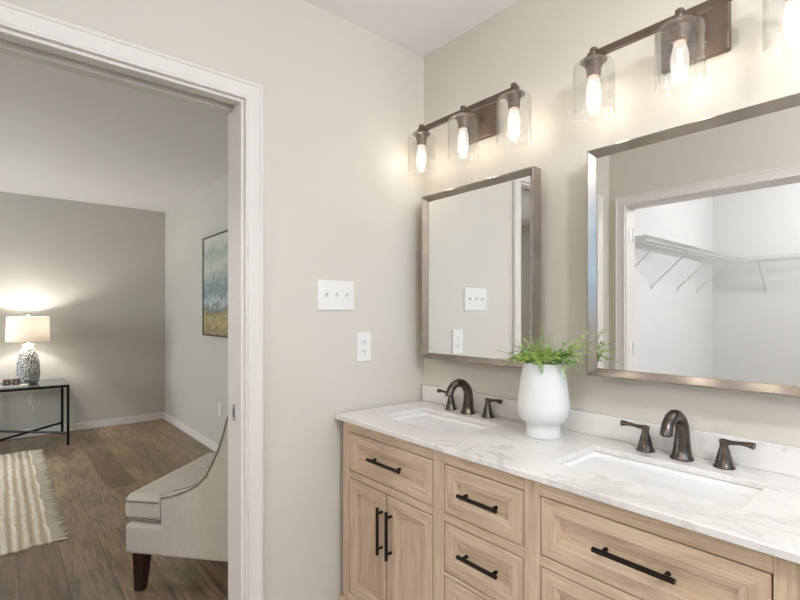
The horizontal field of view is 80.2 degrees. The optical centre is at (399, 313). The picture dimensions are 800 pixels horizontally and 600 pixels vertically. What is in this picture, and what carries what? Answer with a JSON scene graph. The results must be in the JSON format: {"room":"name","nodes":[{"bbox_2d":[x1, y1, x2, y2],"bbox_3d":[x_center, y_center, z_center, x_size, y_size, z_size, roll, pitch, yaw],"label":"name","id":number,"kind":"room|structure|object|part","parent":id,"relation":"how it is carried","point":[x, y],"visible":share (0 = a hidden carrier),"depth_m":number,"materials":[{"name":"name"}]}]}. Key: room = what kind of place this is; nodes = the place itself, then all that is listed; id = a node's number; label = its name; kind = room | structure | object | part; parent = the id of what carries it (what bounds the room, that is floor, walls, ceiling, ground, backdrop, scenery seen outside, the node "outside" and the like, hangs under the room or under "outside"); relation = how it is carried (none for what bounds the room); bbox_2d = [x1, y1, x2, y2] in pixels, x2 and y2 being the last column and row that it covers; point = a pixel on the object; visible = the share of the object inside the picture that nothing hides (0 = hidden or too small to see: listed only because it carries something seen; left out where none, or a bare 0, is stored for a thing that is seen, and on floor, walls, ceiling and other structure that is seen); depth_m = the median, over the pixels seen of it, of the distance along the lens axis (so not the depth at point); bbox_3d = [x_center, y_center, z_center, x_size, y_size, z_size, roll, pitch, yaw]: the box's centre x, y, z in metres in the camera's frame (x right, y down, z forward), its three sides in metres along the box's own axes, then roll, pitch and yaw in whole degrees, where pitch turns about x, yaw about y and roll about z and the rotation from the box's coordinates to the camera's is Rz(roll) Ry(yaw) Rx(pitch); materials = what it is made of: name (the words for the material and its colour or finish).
{"room":"bathroom","nodes":[
{"label":"bathroom","id":0,"kind":"room"},
{"bbox_2d":[0,191,164,429],"bbox_3d":[-4.588,-0.010,4.438,4.591,2.600,0.100,0,0,-40],"label":"wall","id":1,"kind":"structure","parent":0,"point":[97,271],"depth_m":5.28,"materials":[{"name":"paint"}]},
{"bbox_2d":[0,412,164,439],"bbox_3d":[-4.551,1.248,4.394,4.391,0.085,0.014,0,0,-40],"label":"baseboard","id":2,"kind":"structure","parent":1,"relation":"attached to","point":[156,416],"depth_m":5.34,"materials":[{"name":"white paint"}]},
{"bbox_2d":[0,53,227,211],"bbox_3d":[-3.081,-1.275,2.649,4.591,0.070,4.778,0,0,-40],"label":"ceiling","id":3,"kind":"structure","parent":0,"point":[66,135],"depth_m":3.40,"materials":[{"name":"white paint"}]},
{"bbox_2d":[0,419,227,599],"bbox_3d":[-3.103,1.340,2.676,4.591,0.100,4.708,0,0,-40],"label":"floor","id":4,"kind":"structure","parent":0,"point":[91,476],"depth_m":2.87,"materials":[{"name":"brown wood"}]},
{"bbox_2d":[0,449,68,556],"bbox_3d":[-3.252,1.283,3.091,1.621,0.012,2.354,0,0,-40],"label":"rug","id":5,"kind":"object","parent":4,"relation":"on","point":[27,521],"visible":1,"depth_m":3.17,"materials":[{"name":"fabric"}]},
{"bbox_2d":[0,378,69,444],"bbox_3d":[-3.667,0.992,4.696,0.603,0.596,0.595,0,0,-40],"label":"end table","id":6,"kind":"object","parent":4,"relation":"on","point":[61,383],"visible":0.95,"depth_m":4.66,"materials":[{"name":"black metal"}]},
{"bbox_2d":[0,383,27,388],"bbox_3d":[-3.675,0.686,4.490,0.254,0.015,0.120,0,0,-40],"label":"book","id":7,"kind":"object","parent":6,"relation":"on","point":[20,385],"visible":1,"depth_m":4.49,"materials":[{"name":"white paper"}]},
{"bbox_2d":[3,379,10,385],"bbox_3d":[-3.715,0.651,4.489,0.060,0.056,0.061,0,0,-40],"label":"block","id":8,"kind":"object","parent":7,"relation":"on","point":[6,382],"visible":1,"depth_m":4.47,"materials":[{"name":"brown wood"}]},
{"bbox_2d":[12,378,19,384],"bbox_3d":[-3.664,0.651,4.532,0.060,0.056,0.061,0,0,-40],"label":"block","id":9,"kind":"object","parent":7,"relation":"on","point":[14,381],"visible":1,"depth_m":4.51,"materials":[{"name":"brown wood"}]},
{"bbox_2d":[5,314,49,383],"bbox_3d":[-3.696,0.348,4.721,0.354,0.691,0.354,0,0,-40],"label":"table lamp","id":10,"kind":"object","parent":6,"relation":"on","point":[28,329],"visible":0.98,"depth_m":4.64,"materials":[{"name":"white fabric"}]},
{"bbox_3d":[-3.696,0.154,4.721,0.354,0.244,0.354,0,0,-40],"label":"lamp shade","id":11,"kind":"part","parent":10,"relation":"part of","materials":[{"name":"white fabric"}]},
{"bbox_3d":[-3.667,0.698,4.696,0.591,0.008,0.583,0,0,-40],"label":"glass","id":12,"kind":"part","parent":6,"relation":"part of","materials":[{"name":"grey"}]},
{"bbox_3d":[-3.667,0.709,4.696,0.603,0.022,0.595,0,0,-40],"label":"frame","id":13,"kind":"part","parent":6,"relation":"part of","materials":[{"name":"black metal"}]},
{"bbox_3d":[-3.629,1.004,5.103,0.022,0.572,0.022,0,0,-40],"label":"leg","id":14,"kind":"part","parent":6,"relation":"part of","materials":[{"name":"black metal"}]},
{"bbox_3d":[-3.260,1.004,4.664,0.022,0.572,0.022,0,0,-40],"label":"leg","id":15,"kind":"part","parent":6,"relation":"part of","materials":[{"name":"black metal"}]},
{"bbox_2d":[123,416,227,591],"bbox_3d":[-0.826,0.813,2.474,0.824,0.954,0.728,0,0,9],"label":"armchair","id":16,"kind":"object","parent":4,"relation":"on","point":[183,513],"visible":0.36,"depth_m":2.14,"materials":[{"name":"fabric"}]},
{"bbox_3d":[-1.204,1.195,2.222,0.062,0.190,0.062,0,0,9],"label":"leg","id":17,"kind":"part","parent":16,"relation":"part of","materials":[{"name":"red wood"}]},
{"bbox_3d":[-0.844,1.034,2.477,0.740,0.139,0.720,0,0,9],"label":"seat","id":18,"kind":"part","parent":16,"relation":"part of","materials":[{"name":"fabric"}]},
{"bbox_2d":[126,453,215,521],"bbox_3d":[-0.927,0.899,2.491,0.608,0.130,0.712,0,0,9],"label":"seat cushion","id":19,"kind":"object","parent":16,"relation":"on","point":[156,501],"depth_m":2.18,"materials":[{"name":"fabric"}]},
{"bbox_3d":[-0.774,0.721,2.148,0.616,0.762,0.097,0,0,9],"label":"arm","id":20,"kind":"part","parent":16,"relation":"part of","materials":[{"name":"fabric"}]},
{"bbox_2d":[165,174,227,443],"bbox_3d":[-1.331,-0.010,4.057,0.100,2.600,4.678,0,0,-40],"label":"wall","id":21,"kind":"structure","parent":0,"point":[196,364],"depth_m":4.96,"materials":[{"name":"paint"}]},
{"bbox_2d":[164,413,218,451],"bbox_3d":[-1.389,1.248,4.038,0.014,0.085,4.604,0,0,-40],"label":"baseboard","id":22,"kind":"structure","parent":21,"relation":"attached to","point":[212,445],"depth_m":4.94,"materials":[{"name":"white paint"}]},
{"bbox_2d":[202,230,227,337],"bbox_3d":[-1.631,-0.259,4.306,0.038,0.938,0.865,0,0,-40],"label":"painting","id":23,"kind":"object","parent":21,"relation":"attached to","point":[214,247],"visible":0.63,"depth_m":4.37,"materials":[{"name":"multicoloured"}]},
{"bbox_2d":[218,403,221,416],"bbox_3d":[-1.650,0.881,4.352,0.008,0.118,0.072,0,0,-40],"label":"wall outlet","id":24,"kind":"object","parent":21,"relation":"attached to","point":[219,404],"visible":1,"depth_m":4.35,"materials":[{"name":"white plastic"}]},
{"bbox_2d":[3,0,423,599],"bbox_3d":[-0.665,0.025,1.521,1.966,2.530,0.060,0,0,-40],"label":"wall","id":25,"kind":"structure","parent":0,"point":[343,102],"depth_m":1.77,"materials":[{"name":"beige paint"}]},
{"bbox_2d":[0,27,243,599],"bbox_3d":[-0.884,0.270,1.375,0.857,2.040,0.120,0,0,-40],"label":"door jamb","id":26,"kind":"object","parent":25,"relation":"in","point":[12,43],"depth_m":1.60,"materials":[{"name":"white paint"}]},
{"bbox_3d":[-0.573,0.342,1.639,0.002,0.057,0.022,0,0,-40],"label":"strike plate","id":27,"kind":"part","parent":26,"relation":"part of","materials":[{"name":"silver metal"}]},
{"bbox_2d":[0,0,262,599],"bbox_3d":[-0.839,0.254,1.322,0.961,2.072,0.020,0,0,-40],"label":"door frame","id":28,"kind":"structure","parent":25,"relation":"attached to","point":[13,17],"depth_m":1.60,"materials":[{"name":"white paint"}]},
{"bbox_2d":[317,280,353,309],"bbox_3d":[-0.242,-0.070,1.825,0.166,0.114,0.019,0,0,-40],"label":"light switch","id":29,"kind":"object","parent":25,"relation":"attached to","point":[331,295],"visible":1,"depth_m":1.82,"materials":[{"name":"white plastic"}]},
{"bbox_2d":[356,332,370,361],"bbox_3d":[-0.146,0.134,1.913,0.072,0.118,0.008,0,0,-40],"label":"wall outlet","id":30,"kind":"object","parent":25,"relation":"attached to","point":[363,339],"visible":1,"depth_m":1.91,"materials":[{"name":"white plastic"}]},
{"bbox_2d":[361,339,367,345],"bbox_3d":[-0.144,0.115,1.911,0.034,0.028,0.002,0,0,-40],"label":"receptacle","id":31,"kind":"object","parent":30,"relation":"attached to","point":[364,342],"depth_m":1.91,"materials":[{"name":"grey plastic"}]},
{"bbox_2d":[361,348,367,354],"bbox_3d":[-0.144,0.153,1.911,0.034,0.028,0.002,0,0,-40],"label":"receptacle","id":32,"kind":"object","parent":30,"relation":"attached to","point":[364,351],"depth_m":1.91,"materials":[{"name":"grey plastic"}]},
{"bbox_2d":[304,0,517,56],"bbox_3d":[0.383,-1.190,0.370,1.966,0.080,3.150,0,0,-40],"label":"ceiling","id":33,"kind":"structure","parent":0,"point":[421,27],"depth_m":1.84,"materials":[{"name":"white paint"}]},
{"bbox_2d":[424,0,799,446],"bbox_3d":[1.124,0.025,1.001,0.100,2.530,3.160,0,0,-40],"label":"wall","id":34,"kind":"structure","parent":0,"point":[536,45],"depth_m":1.56,"materials":[{"name":"beige paint"}]},
{"bbox_2d":[413,82,531,171],"bbox_3d":[0.260,-0.698,1.813,0.174,0.225,0.582,0,0,-40],"label":"vanity light","id":35,"kind":"object","parent":34,"relation":"attached to","point":[479,121],"visible":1,"depth_m":1.81,"materials":[{"name":"brown metal"}]},
{"bbox_2d":[413,124,429,146],"bbox_3d":[0.089,-0.742,1.973,0.074,0.087,0.074,0,0,-40],"label":"socket","id":36,"kind":"object","parent":35,"relation":"attached to","point":[421,135],"depth_m":1.95,"materials":[{"name":"brown metal"}]},
{"bbox_2d":[453,105,472,130],"bbox_3d":[0.239,-0.742,1.795,0.074,0.087,0.074,0,0,-40],"label":"socket","id":37,"kind":"object","parent":35,"relation":"attached to","point":[463,116],"depth_m":1.78,"materials":[{"name":"brown metal"}]},
{"bbox_3d":[0.275,-0.762,1.826,0.095,0.016,0.016,0,0,-40],"label":"arm","id":38,"kind":"part","parent":35,"relation":"part of","materials":[{"name":"brown metal"}]},
{"bbox_3d":[0.318,-0.746,1.862,0.022,0.128,0.166,0,0,-40],"label":"plate","id":39,"kind":"part","parent":35,"relation":"part of","materials":[{"name":"brown metal"}]},
{"bbox_2d":[503,82,524,110],"bbox_3d":[0.388,-0.742,1.618,0.074,0.087,0.074,0,0,-40],"label":"socket","id":40,"kind":"object","parent":35,"relation":"attached to","point":[513,95],"depth_m":1.60,"materials":[{"name":"brown metal"}]},
{"bbox_3d":[0.388,-0.662,1.618,0.118,0.154,0.118,0,0,-40],"label":"lamp shade","id":41,"kind":"part","parent":35,"relation":"part of","materials":[{"name":"clear glass"}]},
{"bbox_2d":[422,166,540,368],"bbox_3d":[0.299,-0.154,1.841,0.078,0.689,0.556,0,0,-40],"label":"wall mirror","id":42,"kind":"object","parent":34,"relation":"attached to","point":[481,240],"visible":0.88,"depth_m":1.80,"materials":[{"name":"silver metal"}]},
{"bbox_2d":[422,384,799,477],"bbox_3d":[0.560,0.351,1.576,0.019,0.070,1.414,0,0,-40],"label":"backsplash","id":43,"kind":"structure","parent":34,"relation":"attached to","point":[779,458],"depth_m":1.36,"materials":[{"name":"white stone"}]},
{"bbox_2d":[573,0,799,120],"bbox_3d":[0.742,-0.698,1.241,0.174,0.225,0.582,0,0,-40],"label":"vanity light","id":44,"kind":"object","parent":34,"relation":"attached to","point":[700,32],"visible":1,"depth_m":1.26,"materials":[{"name":"brown metal"}]},
{"bbox_2d":[580,46,606,79],"bbox_3d":[0.571,-0.742,1.401,0.074,0.087,0.074,0,0,-40],"label":"socket","id":45,"kind":"object","parent":44,"relation":"attached to","point":[594,60],"depth_m":1.38,"materials":[{"name":"brown metal"}]},
{"bbox_3d":[0.571,-0.662,1.401,0.118,0.154,0.118,0,0,-40],"label":"lamp shade","id":46,"kind":"part","parent":44,"relation":"part of","materials":[{"name":"clear glass"}]},
{"bbox_2d":[663,7,696,45],"bbox_3d":[0.721,-0.742,1.223,0.074,0.087,0.074,0,0,-40],"label":"socket","id":47,"kind":"object","parent":44,"relation":"attached to","point":[678,26],"depth_m":1.21,"materials":[{"name":"brown metal"}]},
{"bbox_3d":[0.721,-0.662,1.223,0.118,0.154,0.118,0,0,-40],"label":"lamp shade","id":48,"kind":"part","parent":44,"relation":"part of","materials":[{"name":"clear glass"}]},
{"bbox_3d":[0.757,-0.762,1.254,0.095,0.016,0.016,0,0,-40],"label":"arm","id":49,"kind":"part","parent":44,"relation":"part of","materials":[{"name":"brown metal"}]},
{"bbox_3d":[0.800,-0.746,1.290,0.022,0.128,0.166,0,0,-40],"label":"plate","id":50,"kind":"part","parent":44,"relation":"part of","materials":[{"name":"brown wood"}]},
{"bbox_2d":[587,92,799,397],"bbox_3d":[0.780,-0.154,1.270,0.078,0.689,0.555,0,0,-40],"label":"wall mirror","id":51,"kind":"object","parent":34,"relation":"attached to","point":[693,228],"visible":1,"depth_m":1.23,"materials":[{"name":"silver metal"}]},
{"bbox_3d":[-0.607,1.340,-0.411,4.566,0.100,3.230,0,0,-40],"label":"floor","id":52,"kind":"structure","parent":0,"visible":0},
{"bbox_2d":[339,421,799,599],"bbox_3d":[0.382,0.847,1.427,0.481,0.887,1.385,0,0,-40],"label":"bathroom vanity","id":53,"kind":"object","parent":52,"relation":"on","point":[420,522],"visible":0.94,"depth_m":1.24,"materials":[{"name":"brown wood"}]},
{"bbox_3d":[-0.112,0.825,1.698,0.018,0.425,0.218,0,0,-40],"label":"door","id":54,"kind":"part","parent":53,"relation":"part of","materials":[{"name":"brown wood"}]},
{"bbox_3d":[-0.071,0.738,1.614,0.028,0.159,0.012,0,0,-40],"label":"handle","id":55,"kind":"part","parent":53,"relation":"part of","materials":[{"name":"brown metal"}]},
{"bbox_3d":[-0.053,0.508,1.592,0.028,0.012,0.173,0,0,-40],"label":"handle","id":56,"kind":"part","parent":53,"relation":"part of","materials":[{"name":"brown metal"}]},
{"bbox_3d":[-0.040,0.738,1.577,0.028,0.159,0.012,0,0,-40],"label":"handle","id":57,"kind":"part","parent":53,"relation":"part of","materials":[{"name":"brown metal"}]},
{"bbox_3d":[-0.039,0.512,1.611,0.018,0.138,0.445,0,0,-40],"label":"drawer","id":58,"kind":"part","parent":53,"relation":"part of","materials":[{"name":"brown wood"}]},
{"bbox_3d":[0.034,0.825,1.525,0.018,0.425,0.220,0,0,-40],"label":"door","id":59,"kind":"part","parent":53,"relation":"part of","materials":[{"name":"brown wood"}]},
{"bbox_3d":[0.226,0.904,1.296,0.018,0.266,0.273,0,0,-40],"label":"drawer","id":60,"kind":"part","parent":53,"relation":"part of","materials":[{"name":"brown wood"}]},
{"bbox_3d":[0.210,0.680,1.281,0.028,0.012,0.136,0,0,-40],"label":"handle","id":61,"kind":"part","parent":53,"relation":"part of","materials":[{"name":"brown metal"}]},
{"bbox_3d":[0.210,0.510,1.281,0.028,0.012,0.136,0,0,-40],"label":"handle","id":62,"kind":"part","parent":53,"relation":"part of","materials":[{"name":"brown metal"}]},
{"bbox_3d":[0.226,0.683,1.296,0.018,0.141,0.273,0,0,-40],"label":"drawer","id":63,"kind":"part","parent":53,"relation":"part of","materials":[{"name":"brown wood"}]},
{"bbox_3d":[0.226,0.512,1.296,0.018,0.139,0.273,0,0,-40],"label":"drawer","id":64,"kind":"part","parent":53,"relation":"part of","materials":[{"name":"brown wood"}]},
{"bbox_2d":[335,400,799,563],"bbox_3d":[0.387,0.394,1.430,0.473,0.018,1.414,0,0,-40],"label":"countertop","id":65,"kind":"structure","parent":53,"relation":"on","point":[769,523],"depth_m":1.15,"materials":[{"name":"white stone"}]},
{"bbox_2d":[392,412,487,434],"bbox_3d":[0.138,0.478,1.726,0.254,0.150,0.412,0,0,-40],"label":"sink","id":66,"kind":"object","parent":65,"relation":"in","point":[444,424],"visible":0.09,"depth_m":1.79,"materials":[{"name":"white ceramic"}]},
{"bbox_2d":[437,379,502,418],"bbox_3d":[0.228,0.317,1.809,0.147,0.138,0.321,0,0,-40],"label":"faucet","id":67,"kind":"object","parent":65,"relation":"on","point":[468,407],"visible":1,"depth_m":1.81,"materials":[{"name":"brown metal"}]},
{"bbox_3d":[0.205,0.351,1.913,0.047,0.069,0.047,0,0,-40],"label":"handle","id":68,"kind":"part","parent":67,"relation":"part of","materials":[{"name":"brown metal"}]},
{"bbox_3d":[0.228,0.317,1.809,0.147,0.138,0.056,0,0,-40],"label":"spout","id":69,"kind":"part","parent":67,"relation":"part of","materials":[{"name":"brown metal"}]},
{"bbox_3d":[0.327,0.351,1.768,0.047,0.069,0.047,0,0,-40],"label":"handle","id":70,"kind":"part","parent":67,"relation":"part of","materials":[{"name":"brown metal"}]},
{"bbox_3d":[0.341,0.319,1.744,0.021,0.020,0.075,0,0,-36],"label":"lever","id":71,"kind":"part","parent":67,"relation":"part of","materials":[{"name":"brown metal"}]},
{"bbox_2d":[517,361,569,439],"bbox_3d":[0.453,0.270,1.500,0.160,0.231,0.160,0,0,-40],"label":"vase","id":72,"kind":"object","parent":65,"relation":"on","point":[543,403],"visible":0.93,"depth_m":1.44,"materials":[{"name":"white ceramic"}]},
{"bbox_2d":[493,322,599,379],"bbox_3d":[0.448,0.113,1.483,0.183,0.173,0.308,0,0,-31],"label":"fern","id":73,"kind":"object","parent":72,"relation":"in","point":[534,353],"visible":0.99,"depth_m":1.46,"materials":[{"name":"green plant"}]},
{"bbox_2d":[562,451,761,510],"bbox_3d":[0.616,0.478,1.158,0.254,0.150,0.436,0,0,-40],"label":"sink","id":74,"kind":"object","parent":65,"relation":"in","point":[724,494],"visible":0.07,"depth_m":1.17,"materials":[{"name":"white ceramic"}]},
{"bbox_2d":[620,410,755,469],"bbox_3d":[0.714,0.317,1.232,0.147,0.138,0.321,0,0,-40],"label":"faucet","id":75,"kind":"object","parent":65,"relation":"on","point":[675,421],"visible":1,"depth_m":1.24,"materials":[{"name":"brown metal"}]},
{"bbox_3d":[0.669,0.319,1.354,0.021,0.020,0.075,0,0,-44],"label":"lever","id":76,"kind":"part","parent":75,"relation":"part of","materials":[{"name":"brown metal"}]},
{"bbox_3d":[0.690,0.351,1.337,0.047,0.069,0.047,0,0,-40],"label":"handle","id":77,"kind":"part","parent":75,"relation":"part of","materials":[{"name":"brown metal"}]},
{"bbox_3d":[0.714,0.317,1.232,0.147,0.138,0.056,0,0,-40],"label":"spout","id":78,"kind":"part","parent":75,"relation":"part of","materials":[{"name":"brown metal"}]},
{"bbox_3d":[0.813,0.351,1.191,0.047,0.069,0.047,0,0,-40],"label":"handle","id":79,"kind":"part","parent":75,"relation":"part of","materials":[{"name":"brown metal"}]},
{"bbox_3d":[0.827,0.319,1.167,0.021,0.020,0.075,0,0,-36],"label":"lever","id":80,"kind":"part","parent":75,"relation":"part of","materials":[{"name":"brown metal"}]},
{"bbox_3d":[0.418,0.825,1.068,0.018,0.425,0.220,0,0,-40],"label":"door","id":81,"kind":"part","parent":53,"relation":"part of","materials":[{"name":"brown wood"}]},
{"bbox_3d":[0.474,0.508,0.967,0.028,0.012,0.164,0,0,-40],"label":"handle","id":82,"kind":"part","parent":53,"relation":"part of","materials":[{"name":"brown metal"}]},
{"bbox_3d":[0.491,0.512,0.981,0.018,0.138,0.447,0,0,-40],"label":"drawer","id":83,"kind":"part","parent":53,"relation":"part of","materials":[{"name":"brown wood"}]}
]}

